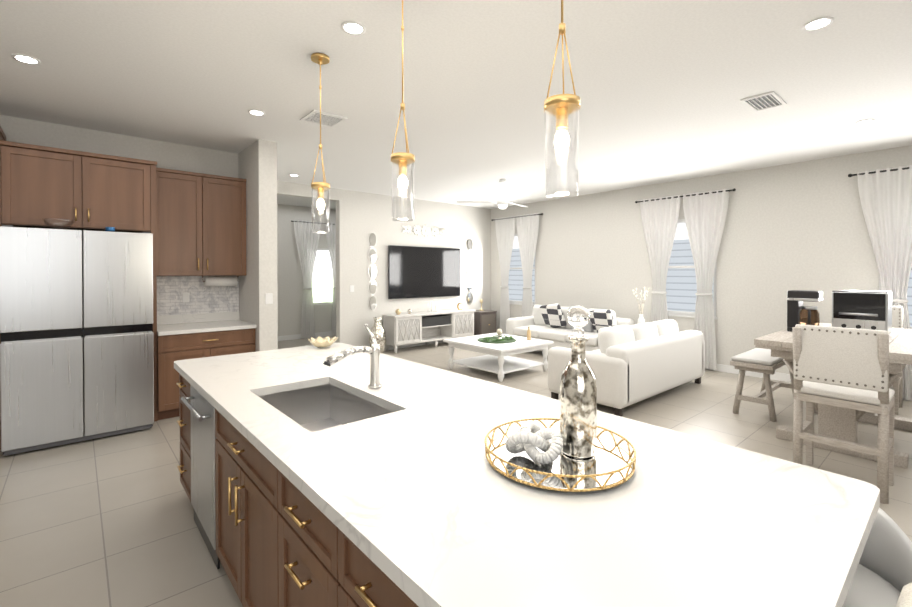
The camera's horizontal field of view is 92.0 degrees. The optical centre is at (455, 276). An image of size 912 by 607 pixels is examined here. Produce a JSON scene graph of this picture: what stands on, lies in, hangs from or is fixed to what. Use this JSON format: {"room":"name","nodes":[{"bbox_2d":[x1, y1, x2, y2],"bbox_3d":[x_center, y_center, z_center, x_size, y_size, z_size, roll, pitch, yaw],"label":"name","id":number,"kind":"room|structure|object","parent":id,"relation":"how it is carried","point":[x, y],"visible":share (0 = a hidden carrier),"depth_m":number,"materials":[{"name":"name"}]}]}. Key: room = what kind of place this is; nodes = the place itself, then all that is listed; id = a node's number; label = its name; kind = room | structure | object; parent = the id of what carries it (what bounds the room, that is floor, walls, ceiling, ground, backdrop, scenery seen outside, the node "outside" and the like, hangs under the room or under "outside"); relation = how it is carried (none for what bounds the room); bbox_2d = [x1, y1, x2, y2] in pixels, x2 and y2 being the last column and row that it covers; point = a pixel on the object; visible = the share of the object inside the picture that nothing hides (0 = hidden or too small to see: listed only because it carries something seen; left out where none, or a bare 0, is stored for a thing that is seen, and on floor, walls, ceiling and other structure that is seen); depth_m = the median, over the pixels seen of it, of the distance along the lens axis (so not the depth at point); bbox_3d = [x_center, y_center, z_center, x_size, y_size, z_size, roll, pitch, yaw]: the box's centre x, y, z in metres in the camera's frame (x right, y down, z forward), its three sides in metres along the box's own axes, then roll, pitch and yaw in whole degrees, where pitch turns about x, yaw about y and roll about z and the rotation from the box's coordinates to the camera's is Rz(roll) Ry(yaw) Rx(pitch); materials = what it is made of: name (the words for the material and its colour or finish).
{"room":"dining room and kitchen","nodes":[
{"label":"dining room and kitchen","id":0,"kind":"room"},
{"bbox_2d":[0,115,237,177],"bbox_3d":[-4.535,-0.028,4.079,4.635,3.000,0.150,0,1,-41],"label":"wall","id":1,"kind":"structure","parent":0,"point":[173,156],"depth_m":4.76,"materials":[{"name":"paint"}]},
{"bbox_2d":[4,138,151,232],"bbox_3d":[-3.664,-0.803,4.307,1.050,0.705,0.627,0,1,-41],"label":"upper cabinet","id":2,"kind":"object","parent":1,"relation":"attached to","point":[95,191],"depth_m":4.04,"materials":[{"name":"brown wood"}]},
{"bbox_2d":[153,310,239,325],"bbox_3d":[-3.072,0.493,5.218,0.932,0.105,0.019,0,1,-41],"label":"backsplash","id":3,"kind":"structure","parent":1,"relation":"attached to","point":[225,315],"depth_m":5.19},
{"bbox_2d":[152,166,245,277],"bbox_3d":[-2.972,-0.585,5.093,0.932,1.155,0.346,0,1,-41],"label":"upper cabinet","id":4,"kind":"object","parent":1,"relation":"attached to","point":[194,223],"depth_m":4.94,"materials":[{"name":"brown wood"}]},
{"bbox_2d":[238,139,277,351],"bbox_3d":[-3.652,-0.054,6.753,0.200,3.000,4.660,0,1,-41],"label":"wall","id":5,"kind":"structure","parent":0,"point":[257,165],"depth_m":5.01,"materials":[{"name":"paint"}]},
{"bbox_2d":[265,293,272,303],"bbox_3d":[-2.122,0.253,4.995,0.080,0.120,0.006,0,1,-41],"label":"switch plate","id":6,"kind":"object","parent":5,"relation":"attached to","point":[268,298],"visible":1,"depth_m":4.99,"materials":[{"name":"white plastic"}]},
{"bbox_2d":[277,204,335,335],"bbox_3d":[-3.082,-0.090,10.425,5.865,3.000,0.150,0,1,-41],"label":"wall","id":7,"kind":"structure","parent":0,"point":[289,283],"depth_m":9.83,"materials":[{"name":"paint"}]},
{"bbox_2d":[278,331,334,340],"bbox_3d":[-2.953,1.355,10.443,5.665,0.110,0.012,0,1,-41],"label":"baseboard","id":8,"kind":"structure","parent":7,"relation":"attached to","point":[322,334],"depth_m":9.92,"materials":[{"name":"white"}]},
{"bbox_2d":[291,220,335,337],"bbox_3d":[-3.105,0.062,10.220,1.450,2.640,0.128,0,1,-41],"label":"curtain","id":9,"kind":"object","parent":7,"relation":"attached to","point":[307,240],"visible":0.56,"depth_m":10.00,"materials":[{"name":"white fabric"}]},
{"bbox_2d":[313,248,333,304],"bbox_3d":[-3.194,0.001,10.322,0.750,1.320,0.080,0,1,-41],"label":"window","id":10,"kind":"structure","parent":7,"relation":"in","point":[321,249],"depth_m":10.38,"materials":[{"name":"white"}]},
{"bbox_2d":[277,181,490,346],"bbox_3d":[-1.371,-0.072,8.599,5.665,3.000,0.150,0,1,-41],"label":"wall","id":11,"kind":"structure","parent":0,"point":[360,216],"depth_m":8.48,"materials":[{"name":"paint"}]},
{"bbox_2d":[368,232,376,310],"bbox_3d":[-1.574,-0.094,8.303,0.190,1.482,0.025,0,1,-41],"label":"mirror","id":12,"kind":"object","parent":11,"relation":"attached to","point":[372,272],"visible":1,"depth_m":8.29,"materials":[{"name":"silver metal"}]},
{"bbox_2d":[388,340,443,349],"bbox_3d":[-0.634,1.368,9.144,3.825,0.110,0.012,0,1,-41],"label":"baseboard","id":13,"kind":"structure","parent":11,"relation":"attached to","point":[390,347],"depth_m":8.92,"materials":[{"name":"white"}]},
{"bbox_2d":[388,245,459,298],"bbox_3d":[-0.619,-0.087,9.101,1.830,1.040,0.067,0,1,-41],"label":"tv","id":14,"kind":"object","parent":11,"relation":"attached to","point":[418,272],"visible":1,"depth_m":9.00,"materials":[{"name":"black plastic"}]},
{"bbox_2d":[402,225,446,236],"bbox_3d":[-0.637,-0.947,9.099,1.163,0.262,0.035,0,1,-41],"label":"wall decor","id":15,"kind":"object","parent":11,"relation":"attached to","point":[425,230],"visible":1,"depth_m":9.09,"materials":[{"name":"silver metal"}]},
{"bbox_2d":[467,239,472,303],"bbox_3d":[0.317,-0.110,9.938,0.190,1.482,0.025,0,1,-41],"label":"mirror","id":16,"kind":"object","parent":11,"relation":"attached to","point":[469,271],"visible":0.92,"depth_m":9.92,"materials":[{"name":"silver metal"}]},
{"bbox_2d":[0,335,911,606],"bbox_3d":[-0.535,1.523,3.951,10.800,0.100,13.300,0,1,-41],"label":"floor","id":17,"kind":"structure","parent":0,"point":[107,521],"depth_m":3.00,"materials":[{"name":"tile"}]},
{"bbox_2d":[0,126,5,449],"bbox_3d":[-4.351,0.076,3.691,0.805,2.800,0.672,0,1,-41],"label":"tall cabinet","id":18,"kind":"object","parent":17,"relation":"on","point":[2,135],"depth_m":3.73,"materials":[{"name":"brown wood"}]},
{"bbox_2d":[0,225,153,455],"bbox_3d":[-3.560,0.525,4.194,1.025,1.892,0.860,0,1,-41],"label":"fridge","id":19,"kind":"object","parent":17,"relation":"on","point":[76,340],"visible":1,"depth_m":3.83,"materials":[{"name":"grey metal"}]},
{"bbox_2d":[42,218,72,228],"bbox_3d":[-3.482,-0.459,3.855,0.210,0.076,0.210,0,1,-41],"label":"bowl","id":20,"kind":"object","parent":19,"relation":"on","point":[56,226],"visible":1,"depth_m":3.85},
{"bbox_2d":[105,227,114,231],"bbox_3d":[-3.263,-0.444,4.151,0.070,0.040,0.070,0,1,-41],"label":"tin","id":21,"kind":"object","parent":19,"relation":"on","point":[111,229],"visible":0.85,"depth_m":4.13,"materials":[{"name":"blue metal"}]},
{"bbox_2d":[153,330,255,420],"bbox_3d":[-2.861,1.026,4.980,0.932,0.875,0.686,0,1,-41],"label":"base cabinet","id":22,"kind":"object","parent":17,"relation":"on","point":[171,348],"depth_m":4.54,"materials":[{"name":"brown wood"}]},
{"bbox_2d":[153,318,255,337],"bbox_3d":[-2.851,0.568,4.963,0.932,0.040,0.717,0,1,-41],"label":"countertop","id":23,"kind":"structure","parent":22,"relation":"on","point":[177,327],"depth_m":4.83,"materials":[{"name":"white stone"}]},
{"bbox_2d":[174,367,421,606],"bbox_3d":[-0.569,1.054,2.056,0.895,0.876,3.065,0,1,-41],"label":"kitchen island","id":24,"kind":"object","parent":17,"relation":"on","point":[275,546],"depth_m":1.66,"materials":[{"name":"brown wood"}]},
{"bbox_2d":[174,343,879,606],"bbox_3d":[-0.357,0.596,2.093,1.210,0.040,3.330,0,1,-41],"label":"island countertop","id":25,"kind":"structure","parent":24,"relation":"on","point":[402,466],"depth_m":1.15,"materials":[{"name":"white stone"}]},
{"bbox_2d":[307,336,337,347],"bbox_3d":[-1.057,0.524,3.490,0.235,0.074,0.235,0,1,-41],"label":"shell bowl","id":26,"kind":"object","parent":25,"relation":"on","point":[320,342],"visible":1,"depth_m":3.45,"materials":[{"name":"beige ceramic"}]},
{"bbox_2d":[323,324,381,388],"bbox_3d":[-0.527,0.412,2.208,0.312,0.322,0.116,0,1,-41],"label":"faucet","id":27,"kind":"object","parent":25,"relation":"on","point":[373,350],"visible":1,"depth_m":2.25,"materials":[{"name":"silver metal"}]},
{"bbox_2d":[484,418,636,491],"bbox_3d":[0.323,0.553,1.398,0.464,0.056,0.465,0,1,-41],"label":"tray","id":28,"kind":"object","parent":25,"relation":"on","point":[608,465],"visible":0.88,"depth_m":1.30,"materials":[{"name":"gold mirror"}]},
{"bbox_2d":[505,420,562,464],"bbox_3d":[0.255,0.514,1.362,0.175,0.091,0.166,0,1,-41],"label":"decor","id":29,"kind":"object","parent":28,"relation":"on","point":[526,440],"visible":1,"depth_m":1.33,"materials":[{"name":"white ceramic"}]},
{"bbox_2d":[560,305,596,458],"bbox_3d":[0.391,0.328,1.408,0.114,0.471,0.114,0,1,-41],"label":"bottle","id":30,"kind":"object","parent":28,"relation":"on","point":[578,409],"visible":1,"depth_m":1.37,"materials":[{"name":"silver glass"}]},
{"bbox_2d":[369,317,386,352],"bbox_3d":[-1.440,1.095,8.082,0.325,0.676,0.325,0,1,-41],"label":"floor vase","id":31,"kind":"object","parent":17,"relation":"on","point":[377,330],"visible":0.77,"depth_m":7.99,"materials":[{"name":"silver glass"}]},
{"bbox_2d":[382,309,475,352],"bbox_3d":[-0.490,1.075,8.940,2.060,0.700,0.444,0,1,-41],"label":"tv console","id":32,"kind":"object","parent":17,"relation":"on","point":[426,327],"visible":0.88,"depth_m":8.75,"materials":[{"name":"white wood"}]},
{"bbox_2d":[395,309,411,314],"bbox_3d":[-1.012,0.672,8.507,0.109,0.110,0.380,1,1,43],"label":"sphere","id":33,"kind":"object","parent":32,"relation":"on","point":[398,311],"visible":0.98,"depth_m":8.39,"materials":[{"name":"gold"}]},
{"bbox_2d":[427,301,436,311],"bbox_3d":[-0.489,0.613,8.966,0.238,0.220,0.060,0,1,-41],"label":"candle","id":34,"kind":"object","parent":32,"relation":"on","point":[431,307],"visible":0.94,"depth_m":8.96,"materials":[{"name":"white wax"}]},
{"bbox_2d":[457,303,462,309],"bbox_3d":[0.086,0.645,9.463,0.140,0.145,0.060,0,1,-41],"label":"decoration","id":35,"kind":"object","parent":32,"relation":"on","point":[459,306],"visible":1,"depth_m":9.44,"materials":[{"name":"gold metal"}]},
{"bbox_2d":[474,310,496,334],"bbox_3d":[0.584,1.094,9.839,0.520,0.645,0.470,0,1,-41],"label":"base cabinet","id":36,"kind":"object","parent":17,"relation":"on","point":[484,321],"visible":0.67,"depth_m":9.64,"materials":[{"name":"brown wood"}]},
{"bbox_2d":[443,333,552,381],"bbox_3d":[0.643,1.216,6.791,1.160,0.460,1.240,0,1,-41],"label":"coffee table","id":37,"kind":"object","parent":17,"relation":"on","point":[499,360],"visible":0.92,"depth_m":6.58,"materials":[{"name":"white wood"}]},
{"bbox_2d":[477,335,515,342],"bbox_3d":[0.628,0.958,6.775,0.600,0.048,0.600,0,1,-41],"label":"garland","id":38,"kind":"object","parent":37,"relation":"on","point":[505,339],"visible":0.98,"depth_m":6.69,"materials":[{"name":"green plant"}]},
{"bbox_2d":[497,329,501,338],"bbox_3d":[0.671,0.888,6.785,0.090,0.167,0.090,0,1,-41],"label":"candle","id":39,"kind":"object","parent":38,"relation":"on","point":[499,332],"visible":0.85,"depth_m":6.76,"materials":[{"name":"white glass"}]},
{"bbox_2d":[527,326,530,339],"bbox_3d":[1.127,0.878,6.809,0.066,0.210,0.066,0,1,-41],"label":"bottle","id":40,"kind":"object","parent":37,"relation":"on","point":[528,334],"visible":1,"depth_m":6.79,"materials":[{"name":"brown glass"}]},
{"bbox_2d":[506,304,633,350],"bbox_3d":[2.022,0.965,8.007,0.960,0.937,2.200,0,1,-41],"label":"sofa","id":41,"kind":"object","parent":17,"relation":"on","point":[550,322],"visible":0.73,"depth_m":7.87,"materials":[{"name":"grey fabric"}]},
{"bbox_2d":[548,319,704,416],"bbox_3d":[2.231,1.023,5.610,2.260,0.868,0.980,0,1,-41],"label":"sofa","id":42,"kind":"object","parent":17,"relation":"on","point":[632,364],"visible":0.96,"depth_m":5.02,"materials":[{"name":"white fabric"}]},
{"bbox_2d":[730,348,793,421],"bbox_3d":[3.469,1.156,4.897,1.200,0.624,0.395,0,1,-41],"label":"bench","id":43,"kind":"object","parent":17,"relation":"on","point":[763,361],"visible":0.69,"depth_m":4.59,"materials":[{"name":"grey wood"}]},
{"bbox_2d":[754,323,911,468],"bbox_3d":[3.678,1.007,4.112,2.010,0.930,0.998,0,1,-41],"label":"dining table","id":44,"kind":"object","parent":17,"relation":"on","point":[837,422],"visible":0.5,"depth_m":3.71,"materials":[{"name":"grey wood"}]},
{"bbox_2d":[787,290,822,331],"bbox_3d":[3.397,0.338,4.284,0.214,0.400,0.246,0,1,-41],"label":"coffee maker","id":45,"kind":"object","parent":44,"relation":"on","point":[798,312],"visible":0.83,"depth_m":4.24,"materials":[{"name":"black plastic"}]},
{"bbox_2d":[832,290,891,333],"bbox_3d":[3.761,0.337,4.085,0.390,0.405,0.380,0,1,-41],"label":"air fryer oven","id":46,"kind":"object","parent":44,"relation":"on","point":[864,309],"visible":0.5,"depth_m":3.98,"materials":[{"name":"silver metal"}]},
{"bbox_2d":[792,324,894,503],"bbox_3d":[2.781,0.916,3.163,0.496,1.130,0.505,0,1,-41],"label":"dining chair","id":47,"kind":"object","parent":17,"relation":"on","point":[847,368],"visible":1,"depth_m":3.03,"materials":[{"name":"beige fabric"}]},
{"bbox_2d":[843,508,911,606],"bbox_3d":[1.027,1.069,1.252,0.448,0.860,0.486,0,1,-41],"label":"bar stool","id":48,"kind":"object","parent":17,"relation":"on","point":[882,576],"visible":0.06,"depth_m":1.22,"materials":[{"name":"white leather"}]},
{"bbox_2d":[892,306,903,414],"bbox_3d":[4.690,0.898,4.986,0.496,1.130,0.505,0,1,-41],"label":"dining chair","id":49,"kind":"object","parent":17,"relation":"on","point":[897,316],"visible":0.15,"depth_m":4.91,"materials":[{"name":"beige fabric"}]},
{"bbox_2d":[896,583,911,606],"bbox_3d":[1.039,1.065,0.674,0.600,0.880,0.531,0,1,-41],"label":"bar stool","id":50,"kind":"object","parent":17,"relation":"on","point":[905,598],"visible":1,"depth_m":0.87,"materials":[{"name":"beige fabric"}]},
{"bbox_3d":[2.975,1.143,7.074,0.360,0.600,0.360,0,1,-41],"label":"round side table","id":51,"kind":"object","parent":17,"relation":"on","visible":0},
{"bbox_2d":[632,287,649,323],"bbox_3d":[2.975,0.499,7.079,0.268,0.683,0.220,0,1,-41],"label":"vase","id":52,"kind":"object","parent":51,"relation":"on","point":[641,319],"visible":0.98,"depth_m":7.05,"materials":[{"name":"white ceramic"}]},
{"bbox_2d":[0,0,911,209],"bbox_3d":[-0.535,-1.577,3.921,10.800,0.100,13.300,0,1,-41],"label":"ceiling","id":53,"kind":"structure","parent":0,"point":[663,88],"depth_m":3.45,"materials":[{"name":"paint"}]},
{"bbox_2d":[11,54,40,64],"bbox_3d":[-3.000,-1.515,3.072,0.149,0.005,0.149,1,1,43],"label":"recessed light","id":54,"kind":"object","parent":53,"relation":"in","point":[19,57],"depth_m":3.07,"materials":[{"name":"white plastic"}]},
{"bbox_2d":[248,109,264,115],"bbox_3d":[-1.858,-1.525,4.099,0.149,0.005,0.149,1,1,43],"label":"recessed light","id":55,"kind":"object","parent":53,"relation":"in","point":[254,112],"depth_m":4.09,"materials":[{"name":"white plastic"}]},
{"bbox_2d":[311,53,329,233],"bbox_3d":[-0.939,-0.910,3.049,0.127,1.215,0.127,0,1,-41],"label":"pendant light","id":56,"kind":"object","parent":53,"relation":"hanging from","point":[320,59],"visible":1,"depth_m":3.03,"materials":[{"name":"gold metal"}]},
{"bbox_2d":[300,110,347,127],"bbox_3d":[-1.282,-1.524,4.266,0.340,0.012,0.340,0,1,-41],"label":"ceiling vent","id":57,"kind":"object","parent":53,"relation":"in","point":[328,120],"visible":0.96,"depth_m":4.26,"materials":[{"name":"white metal"}]},
{"bbox_2d":[341,21,365,34],"bbox_3d":[-0.625,-1.511,2.680,0.149,0.005,0.149,0,1,25],"label":"recessed light","id":58,"kind":"object","parent":53,"relation":"in","point":[352,27],"depth_m":2.68,"materials":[{"name":"white plastic"}]},
{"bbox_2d":[391,0,414,221],"bbox_3d":[-0.280,-0.902,2.310,0.127,1.215,0.127,0,1,-41],"label":"pendant light","id":59,"kind":"object","parent":53,"relation":"hanging from","point":[403,160],"visible":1,"depth_m":2.30,"materials":[{"name":"clear glass"}]},
{"bbox_2d":[457,179,530,208],"bbox_3d":[0.866,-1.318,7.070,1.278,0.477,1.314,0,1,-41],"label":"ceiling fan","id":60,"kind":"object","parent":53,"relation":"hanging from","point":[502,202],"visible":1,"depth_m":7.02,"materials":[{"name":"white"}]},
{"bbox_2d":[544,0,579,198],"bbox_3d":[0.379,-0.895,1.571,0.127,1.215,0.127,0,1,-41],"label":"pendant light","id":61,"kind":"object","parent":53,"relation":"hanging from","point":[560,107],"visible":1,"depth_m":1.56,"materials":[{"name":"clear glass"}]},
{"bbox_2d":[741,91,786,111],"bbox_3d":[2.685,-1.520,3.837,0.400,0.012,0.240,0,1,-41],"label":"ceiling vent","id":62,"kind":"object","parent":53,"relation":"in","point":[768,100],"visible":0.98,"depth_m":3.83,"materials":[{"name":"white metal"}]},
{"bbox_2d":[802,16,833,30],"bbox_3d":[2.165,-1.511,2.634,0.149,0.005,0.149,0,1,40],"label":"recessed light","id":63,"kind":"object","parent":53,"relation":"in","point":[821,22],"depth_m":2.62,"materials":[{"name":"white plastic"}]},
{"bbox_2d":[855,119,874,124],"bbox_3d":[4.041,-1.528,4.348,0.149,0.005,0.149,0,1,10],"label":"recessed light","id":64,"kind":"object","parent":53,"relation":"in","point":[866,121],"depth_m":4.33,"materials":[{"name":"white"}]},
{"bbox_2d":[491,145,911,373],"bbox_3d":[3.493,-0.060,7.419,0.150,3.000,13.300,0,1,-41],"label":"wall","id":65,"kind":"structure","parent":0,"point":[797,226],"depth_m":6.48,"materials":[{"name":"paint"}]},
{"bbox_2d":[491,213,542,333],"bbox_3d":[1.333,0.027,9.703,0.128,2.720,1.484,0,1,-41],"label":"curtain","id":66,"kind":"object","parent":65,"relation":"attached to","point":[527,225],"visible":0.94,"depth_m":9.62,"materials":[{"name":"white fabric"}]},
{"bbox_2d":[635,188,735,369],"bbox_3d":[3.619,0.053,7.059,0.128,2.720,1.534,0,1,-41],"label":"curtain","id":67,"kind":"object","parent":65,"relation":"attached to","point":[705,213],"visible":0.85,"depth_m":6.87,"materials":[{"name":"white fabric"}]},
{"bbox_2d":[667,219,717,318],"bbox_3d":[3.702,-0.138,7.123,0.140,1.580,1.000,0,1,-41],"label":"window","id":68,"kind":"structure","parent":65,"relation":"in","point":[680,313],"depth_m":7.06,"materials":[{"name":"white"}]},
{"bbox_2d":[496,332,911,400],"bbox_3d":[4.250,1.394,6.434,0.012,0.110,10.500,0,1,-41],"label":"baseboard","id":69,"kind":"structure","parent":65,"relation":"attached to","point":[778,376],"depth_m":6.35,"materials":[{"name":"white"}]},
{"bbox_2d":[848,165,911,399],"bbox_3d":[5.431,0.073,4.964,0.128,2.720,1.534,0,1,-41],"label":"curtain","id":70,"kind":"object","parent":65,"relation":"attached to","point":[885,195],"visible":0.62,"depth_m":5.22,"materials":[{"name":"white fabric"}]},
{"label":"outside","id":71,"kind":"structure","parent":0,"visible":0},
{"bbox_2d":[508,234,535,305],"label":"window","id":72,"kind":"structure","parent":71,"point":[515,284],"depth_m":10.05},
{"bbox_2d":[907,267,911,325],"bbox_3d":[5.632,-0.133,5.143,0.010,2.150,1.460,0,1,-41],"label":"window","id":73,"kind":"structure","parent":71,"point":[909,295],"depth_m":5.31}
]}

